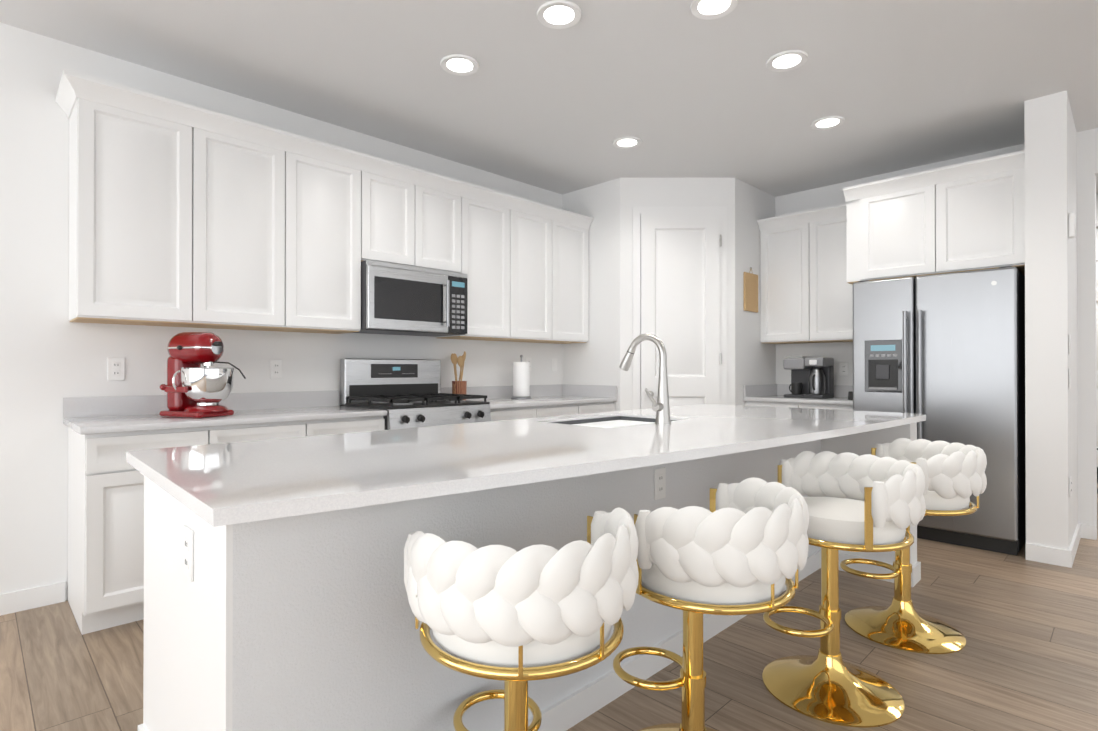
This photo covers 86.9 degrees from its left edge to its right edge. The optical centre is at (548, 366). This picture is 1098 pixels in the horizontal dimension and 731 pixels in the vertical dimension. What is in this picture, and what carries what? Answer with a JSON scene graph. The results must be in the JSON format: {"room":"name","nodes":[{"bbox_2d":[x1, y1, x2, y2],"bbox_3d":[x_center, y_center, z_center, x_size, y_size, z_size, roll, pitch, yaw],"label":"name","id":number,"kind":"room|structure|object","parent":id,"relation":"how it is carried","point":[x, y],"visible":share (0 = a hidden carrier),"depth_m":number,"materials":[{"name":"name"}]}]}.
{"room":"kitchen","nodes":[
{"label":"kitchen","id":0,"kind":"room"},
{"bbox_2d":[0,22,562,615],"bbox_3d":[-0.452,-0.216,4.827,12.500,2.740,0.134,0,0,-45],"label":"wall","id":1,"kind":"structure","parent":0,"point":[52,356],"depth_m":2.83,"materials":[{"name":"white paint"}]},
{"bbox_2d":[107,358,124,379],"bbox_3d":[-2.226,0.012,2.980,0.072,0.116,0.008,0,0,-45],"label":"outlet","id":2,"kind":"object","parent":1,"relation":"attached to","point":[115,368],"depth_m":2.98,"materials":[{"name":"white plastic"}]},
{"bbox_2d":[67,86,198,326],"bbox_3d":[-2.087,-0.740,2.898,0.457,1.027,0.323,0,0,-45],"label":"upper cabinet","id":3,"kind":"object","parent":1,"relation":"attached to","point":[181,214],"depth_m":2.77,"materials":[{"name":"white paint"}]},
{"bbox_2d":[63,390,338,417],"bbox_3d":[-1.878,0.202,3.318,1.392,0.100,0.018,0,0,-45],"label":"backsplash","id":4,"kind":"structure","parent":1,"relation":"attached to","point":[146,404],"depth_m":3.11,"materials":[{"name":"white stone"}]},
{"bbox_2d":[183,118,290,330],"bbox_3d":[-1.763,-0.739,3.221,0.457,1.027,0.323,0,0,-45],"label":"upper cabinet","id":5,"kind":"object","parent":1,"relation":"attached to","point":[243,188],"depth_m":3.11,"materials":[{"name":"white paint"}]},
{"bbox_2d":[270,359,281,378],"bbox_3d":[-1.666,0.014,3.537,0.072,0.116,0.008,0,0,-45],"label":"outlet","id":6,"kind":"object","parent":1,"relation":"attached to","point":[275,365],"depth_m":3.53,"materials":[{"name":"white plastic"}]},
{"bbox_2d":[271,142,362,333],"bbox_3d":[-1.439,-0.737,3.543,0.458,1.027,0.323,0,0,-45],"label":"upper cabinet","id":7,"kind":"object","parent":1,"relation":"attached to","point":[324,292],"depth_m":3.43,"materials":[{"name":"white paint"}]},
{"bbox_2d":[363,162,418,266],"bbox_3d":[-1.141,-0.957,3.840,0.381,0.585,0.323,0,0,-45],"label":"upper cabinet","id":8,"kind":"object","parent":1,"relation":"attached to","point":[390,198],"depth_m":3.74,"materials":[{"name":"white paint"}]},
{"bbox_2d":[353,260,467,336],"bbox_3d":[-0.960,-0.440,3.925,0.752,0.425,0.454,0,0,-45],"label":"microwave","id":9,"kind":"object","parent":8,"relation":"attached to","point":[398,299],"visible":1,"depth_m":3.76,"materials":[{"name":"grey metal"}]},
{"bbox_2d":[419,178,462,272],"bbox_3d":[-0.871,-0.956,4.108,0.381,0.585,0.323,0,0,-45],"label":"upper cabinet","id":10,"kind":"object","parent":1,"relation":"attached to","point":[440,206],"depth_m":4.01,"materials":[{"name":"white paint"}]},
{"bbox_2d":[457,356,464,370],"bbox_3d":[-0.687,-0.022,4.510,0.072,0.116,0.008,0,0,-45],"label":"outlet","id":11,"kind":"object","parent":1,"relation":"attached to","point":[458,368],"depth_m":4.49,"materials":[{"name":"white plastic"}]},
{"bbox_2d":[436,190,510,341],"bbox_3d":[-0.574,-0.734,4.402,0.456,1.027,0.323,0,0,-45],"label":"upper cabinet","id":12,"kind":"object","parent":1,"relation":"attached to","point":[486,221],"depth_m":4.30,"materials":[{"name":"white paint"}]},
{"bbox_2d":[441,384,560,399],"bbox_3d":[-0.359,0.208,4.828,1.369,0.100,0.018,0,0,-45],"label":"backsplash","id":13,"kind":"structure","parent":1,"relation":"attached to","point":[492,392],"depth_m":4.80,"materials":[{"name":"white stone"}]},
{"bbox_2d":[525,358,531,370],"bbox_3d":[-0.176,-0.021,5.017,0.072,0.116,0.008,0,0,-45],"label":"outlet","id":14,"kind":"object","parent":1,"relation":"attached to","point":[529,360],"depth_m":5.03,"materials":[{"name":"white plastic"}]},
{"bbox_2d":[511,202,554,341],"bbox_3d":[-0.250,-0.733,4.725,0.458,1.027,0.323,0,0,-45],"label":"upper cabinet","id":15,"kind":"object","parent":1,"relation":"attached to","point":[532,230],"depth_m":4.62,"materials":[{"name":"white paint"}]},
{"bbox_2d":[552,358,556,370],"bbox_3d":[0.051,-0.020,5.243,0.072,0.116,0.008,0,0,-45],"label":"outlet","id":16,"kind":"object","parent":1,"relation":"attached to","point":[554,360],"depth_m":5.24,"materials":[{"name":"white plastic"}]},
{"bbox_2d":[539,214,590,343],"bbox_3d":[0.074,-0.731,5.047,0.456,1.027,0.323,0,0,-45],"label":"upper cabinet","id":17,"kind":"object","parent":1,"relation":"attached to","point":[571,235],"depth_m":4.94,"materials":[{"name":"white paint"}]},
{"bbox_2d":[0,483,1097,730],"bbox_3d":[2.187,1.168,2.167,12.500,0.050,7.620,0,0,-45],"label":"floor","id":18,"kind":"structure","parent":0,"point":[1024,657],"depth_m":2.25,"materials":[{"name":"brown wood"}]},
{"bbox_2d":[68,426,214,634],"bbox_3d":[-1.984,0.713,2.788,0.457,0.866,0.618,0,0,-45],"label":"base cabinet","id":19,"kind":"object","parent":18,"relation":"on","point":[105,534],"depth_m":2.50,"materials":[{"name":"white paint"}]},
{"bbox_2d":[63,406,386,433],"bbox_3d":[-1.657,0.267,3.096,1.392,0.030,0.644,0,0,-45],"label":"countertop","id":20,"kind":"structure","parent":19,"relation":"on","point":[106,423],"depth_m":2.84,"materials":[{"name":"white stone"}]},
{"bbox_2d":[159,332,245,417],"bbox_3d":[-1.763,0.036,2.938,0.352,0.428,0.356,0,0,-45],"label":"stand mixer","id":21,"kind":"object","parent":20,"relation":"on","point":[192,388],"visible":1,"depth_m":2.86,"materials":[{"name":"red metal"}]},
{"bbox_2d":[215,422,310,443],"bbox_3d":[-1.659,0.715,3.111,0.458,0.866,0.618,0,0,-45],"label":"base cabinet","id":22,"kind":"object","parent":18,"relation":"on","point":[269,430],"depth_m":2.90,"materials":[{"name":"white paint"}]},
{"bbox_2d":[311,418,384,435],"bbox_3d":[-1.335,0.716,3.433,0.457,0.866,0.618,0,0,-45],"label":"base cabinet","id":23,"kind":"object","parent":18,"relation":"on","point":[333,425],"depth_m":3.22,"materials":[{"name":"white paint"}]},
{"bbox_2d":[340,358,490,429],"bbox_3d":[-0.856,0.547,3.817,0.746,1.205,0.723,0,0,-45],"label":"range","id":24,"kind":"object","parent":18,"relation":"on","point":[405,393],"visible":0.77,"depth_m":3.81,"materials":[{"name":"grey metal"}]},
{"bbox_2d":[490,408,540,420],"bbox_3d":[-0.471,0.719,4.292,0.457,0.866,0.618,0,0,-45],"label":"base cabinet","id":25,"kind":"object","parent":18,"relation":"on","point":[497,414],"depth_m":4.08,"materials":[{"name":"white paint"}]},
{"bbox_2d":[468,396,616,407],"bbox_3d":[-0.138,0.272,4.606,1.369,0.030,0.644,0,0,-45],"label":"countertop","id":26,"kind":"structure","parent":25,"relation":"on","point":[502,401],"depth_m":4.45,"materials":[{"name":"white stone"}]},
{"bbox_2d":[451,351,466,399],"bbox_3d":[-0.671,0.070,4.316,0.114,0.372,0.125,0,0,-45],"label":"utensil crock","id":27,"kind":"object","parent":26,"relation":"on","point":[459,387],"visible":0.94,"depth_m":4.28,"materials":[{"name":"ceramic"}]},
{"bbox_2d":[511,355,531,398],"bbox_3d":[-0.224,0.080,4.696,0.170,0.354,0.170,0,0,-45],"label":"paper towel holder","id":28,"kind":"object","parent":26,"relation":"on","point":[521,379],"visible":1,"depth_m":4.64,"materials":[{"name":"white paper"}]},
{"bbox_2d":[404,508,638,730],"bbox_3d":[-0.067,0.735,1.312,0.518,0.809,0.536,0,0,-45],"label":"bar stool","id":29,"kind":"object","parent":18,"relation":"on","point":[515,621],"visible":1,"depth_m":1.10,"materials":[{"name":"gold metal"}]},
{"bbox_2d":[138,420,925,730],"bbox_3d":[0.395,0.712,2.415,3.283,0.866,1.264,0,0,-45],"label":"kitchen island","id":30,"kind":"object","parent":18,"relation":"on","point":[274,594],"depth_m":1.42,"materials":[{"name":"white paint"}]},
{"bbox_2d":[126,404,925,559],"bbox_3d":[0.387,0.264,2.382,3.325,0.030,1.312,0,0,-45],"label":"island countertop","id":31,"kind":"structure","parent":30,"relation":"on","point":[260,495],"depth_m":1.56,"materials":[{"name":"white stone"}]},
{"bbox_2d":[554,416,655,427],"bbox_3d":[0.311,0.383,2.724,0.618,0.242,0.428,0,0,-45],"label":"sink","id":32,"kind":"object","parent":31,"relation":"in","point":[602,421],"depth_m":2.93,"materials":[{"name":"silver metal"}]},
{"bbox_2d":[619,333,670,423],"bbox_3d":[0.391,0.050,2.580,0.182,0.400,0.273,0,0,-45],"label":"faucet","id":33,"kind":"object","parent":31,"relation":"on","point":[661,407],"visible":1,"depth_m":2.54,"materials":[{"name":"silver metal"}]},
{"bbox_2d":[541,404,580,416],"bbox_3d":[-0.147,0.720,4.614,0.457,0.866,0.618,0,0,-45],"label":"base cabinet","id":34,"kind":"object","parent":18,"relation":"on","point":[554,409],"depth_m":4.42,"materials":[{"name":"white paint"}]},
{"bbox_2d":[581,400,616,413],"bbox_3d":[0.177,0.722,4.936,0.455,0.866,0.618,0,0,-45],"label":"base cabinet","id":35,"kind":"object","parent":18,"relation":"on","point":[585,408],"depth_m":4.73,"materials":[{"name":"white paint"}]},
{"bbox_2d":[613,477,808,730],"bbox_3d":[0.424,0.737,1.607,0.516,0.809,0.548,0,0,-45],"label":"bar stool","id":36,"kind":"object","parent":18,"relation":"on","point":[742,548],"visible":0.98,"depth_m":1.40,"materials":[{"name":"white fabric"}]},
{"bbox_2d":[743,384,852,409],"bbox_3d":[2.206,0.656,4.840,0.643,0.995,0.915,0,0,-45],"label":"countertop","id":37,"kind":"structure","parent":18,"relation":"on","point":[770,395],"depth_m":4.86,"materials":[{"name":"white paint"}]},
{"bbox_2d":[783,356,833,398],"bbox_3d":[2.183,0.085,4.877,0.272,0.345,0.327,0,0,-45],"label":"coffee maker","id":38,"kind":"object","parent":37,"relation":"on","point":[812,377],"visible":1,"depth_m":4.81,"materials":[{"name":"grey plastic"}]},
{"bbox_2d":[848,391,852,399],"bbox_3d":[2.367,0.224,4.479,0.050,0.065,0.090,0,0,-45],"label":"clock","id":39,"kind":"object","parent":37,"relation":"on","point":[850,395],"visible":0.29,"depth_m":4.49,"materials":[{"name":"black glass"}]},
{"bbox_2d":[762,451,925,727],"bbox_3d":[1.039,0.738,2.064,0.524,0.809,0.510,0,0,-45],"label":"bar stool","id":40,"kind":"object","parent":18,"relation":"on","point":[882,508],"visible":0.9,"depth_m":1.99,"materials":[{"name":"gold metal"}]},
{"bbox_2d":[840,438,986,653],"bbox_3d":[1.588,0.740,2.528,0.507,0.809,0.518,0,0,-45],"label":"bar stool","id":41,"kind":"object","parent":18,"relation":"on","point":[955,476],"visible":0.83,"depth_m":2.43,"materials":[{"name":"gold metal"}]},
{"bbox_2d":[853,266,1025,555],"bbox_3d":[2.751,0.269,4.064,0.890,1.764,0.920,0,0,-45],"label":"refrigerator","id":42,"kind":"object","parent":18,"relation":"on","point":[945,353],"visible":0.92,"depth_m":3.69,"materials":[{"name":"grey metal"}]},
{"bbox_2d":[0,0,1097,196],"bbox_3d":[2.187,-1.627,2.178,12.500,0.060,7.620,0,0,-45],"label":"ceiling","id":43,"kind":"structure","parent":0,"point":[678,88],"depth_m":3.15,"materials":[{"name":"white paint"}]},
{"bbox_2d":[440,54,478,75],"bbox_3d":[-0.469,-1.586,3.049,0.203,0.010,0.203,0,0,0],"label":"recessed light","id":44,"kind":"object","parent":43,"relation":"in","point":[455,64],"depth_m":3.04,"materials":[{"name":"white paint"}]},
{"bbox_2d":[537,0,581,28],"bbox_3d":[0.046,-1.588,2.616,0.203,0.010,0.203,0,0,0],"label":"recessed light","id":45,"kind":"object","parent":43,"relation":"in","point":[558,14],"depth_m":2.61,"materials":[{"name":"white paint"}]},
{"bbox_2d":[613,136,641,148],"bbox_3d":[0.552,-1.582,4.092,0.203,0.010,0.203,0,0,0],"label":"recessed light","id":46,"kind":"object","parent":43,"relation":"in","point":[627,142],"depth_m":4.08,"materials":[{"name":"white paint"}]},
{"bbox_2d":[690,0,737,19],"bbox_3d":[0.724,-1.588,2.543,0.203,0.010,0.203,0,0,0],"label":"recessed light","id":47,"kind":"object","parent":43,"relation":"in","point":[702,9],"depth_m":2.56,"materials":[{"name":"white paint"}]},
{"bbox_2d":[766,50,807,71],"bbox_3d":[1.235,-1.586,3.008,0.203,0.010,0.203,0,0,0],"label":"recessed light","id":48,"kind":"object","parent":43,"relation":"in","point":[788,60],"depth_m":3.00,"materials":[{"name":"white paint"}]},
{"bbox_2d":[810,116,844,129],"bbox_3d":[1.810,-1.583,3.763,0.203,0.010,0.203,0,0,0],"label":"recessed light","id":49,"kind":"object","parent":43,"relation":"in","point":[828,122],"depth_m":3.75,"materials":[{"name":"white paint"}]},
{"bbox_2d":[563,178,775,410],"bbox_3d":[1.118,-0.214,5.361,1.460,2.740,1.350,0,0,-45],"label":"wall","id":50,"kind":"structure","parent":0,"point":[599,355],"depth_m":4.92,"materials":[{"name":"white paint"}]},
{"bbox_2d":[561,384,616,395],"bbox_3d":[0.346,0.209,5.075,0.018,0.100,0.626,0,0,-45],"label":"backsplash","id":51,"kind":"structure","parent":50,"relation":"attached to","point":[566,389],"depth_m":5.06,"materials":[{"name":"white stone"}]},
{"bbox_2d":[633,206,726,409],"bbox_3d":[1.092,-0.092,4.838,0.565,2.492,0.565,0,0,-45],"label":"door","id":52,"kind":"structure","parent":50,"relation":"attached to","point":[680,283],"depth_m":4.82,"materials":[{"name":"white paint"}]},
{"bbox_2d":[744,267,757,312],"bbox_3d":[1.756,-0.673,5.033,0.250,0.385,0.014,0,0,-45],"label":"cutting board","id":53,"kind":"object","parent":50,"relation":"attached to","point":[750,292],"visible":0.96,"depth_m":5.03,"materials":[{"name":"beige wood"}]},
{"bbox_2d":[775,128,1097,538],"bbox_3d":[3.846,-0.221,3.738,0.120,2.740,7.500,0,0,-45],"label":"wall","id":54,"kind":"structure","parent":0,"point":[1087,195],"depth_m":3.90,"materials":[{"name":"white paint"}]},
{"bbox_2d":[759,218,816,343],"bbox_3d":[2.149,-0.731,5.131,0.323,1.027,0.429,0,0,-45],"label":"upper cabinet","id":55,"kind":"object","parent":54,"relation":"attached to","point":[782,244],"depth_m":5.03,"materials":[{"name":"white paint"}]},
{"bbox_2d":[805,210,852,341],"bbox_3d":[2.451,-0.732,4.827,0.323,1.027,0.429,0,0,-45],"label":"upper cabinet","id":56,"kind":"object","parent":54,"relation":"attached to","point":[815,264],"depth_m":4.77,"materials":[{"name":"white paint"}]},
{"bbox_2d":[840,362,848,375],"bbox_3d":[2.530,0.019,4.967,0.008,0.116,0.072,0,0,-45],"label":"outlet","id":57,"kind":"object","parent":54,"relation":"attached to","point":[844,366],"depth_m":4.96,"materials":[{"name":"white plastic"}]},
{"bbox_2d":[841,178,932,285],"bbox_3d":[2.645,-0.935,4.324,0.758,0.625,0.560,0,0,-45],"label":"upper cabinet","id":58,"kind":"object","parent":54,"relation":"attached to","point":[887,231],"depth_m":4.06,"materials":[{"name":"white paint"}]},
{"bbox_2d":[933,158,1024,275],"bbox_3d":[3.009,-0.937,3.958,0.758,0.625,0.470,0,0,-45],"label":"upper cabinet","id":59,"kind":"object","parent":54,"relation":"attached to","point":[979,214],"depth_m":3.69,"materials":[{"name":"white paint"}]},
{"bbox_2d":[1024,90,1083,567],"bbox_3d":[3.215,-0.221,3.682,0.854,2.740,0.210,0,0,-45],"label":"wall","id":60,"kind":"structure","parent":0,"point":[1051,410],"depth_m":3.41,"materials":[{"name":"white paint"}]},
{"bbox_2d":[1069,334,1070,353],"bbox_3d":[3.036,-0.132,3.375,0.072,0.116,0.008,0,0,-45],"label":"light switch","id":61,"kind":"object","parent":60,"relation":"attached to","point":[1069,334],"depth_m":3.36,"materials":[{"name":"white plastic"}]},
{"bbox_2d":[1069,369,1070,388],"bbox_3d":[3.036,0.068,3.374,0.072,0.116,0.008,0,0,-45],"label":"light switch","id":62,"kind":"object","parent":60,"relation":"attached to","point":[1069,369],"depth_m":3.35,"materials":[{"name":"white plastic"}]},
{"bbox_2d":[1069,476,1071,496],"bbox_3d":[3.036,0.698,3.372,0.072,0.116,0.008,0,0,-45],"label":"outlet","id":63,"kind":"object","parent":60,"relation":"attached to","point":[1070,482],"depth_m":3.35,"materials":[{"name":"white plastic"}]},
{"bbox_2d":[1068,212,1075,238],"bbox_3d":[3.043,-0.822,3.370,0.070,0.140,0.028,0,0,-45],"label":"thermostat","id":64,"kind":"object","parent":60,"relation":"attached to","point":[1071,216],"depth_m":3.35,"materials":[{"name":"white plastic"}]},
{"bbox_2d":[1096,229,1097,243],"bbox_3d":[6.208,-0.211,6.085,0.120,2.740,7.500,0,0,-45],"label":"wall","id":65,"kind":"structure","parent":0,"point":[1096,236],"depth_m":6.27,"materials":[{"name":"white paint"}]},
{"bbox_2d":[1096,244,1097,466],"bbox_3d":[5.995,-0.087,6.184,0.035,2.492,0.984,0,0,-45],"label":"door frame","id":66,"kind":"structure","parent":65,"relation":"attached to","point":[1097,337],"depth_m":6.25,"materials":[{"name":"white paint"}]}
]}

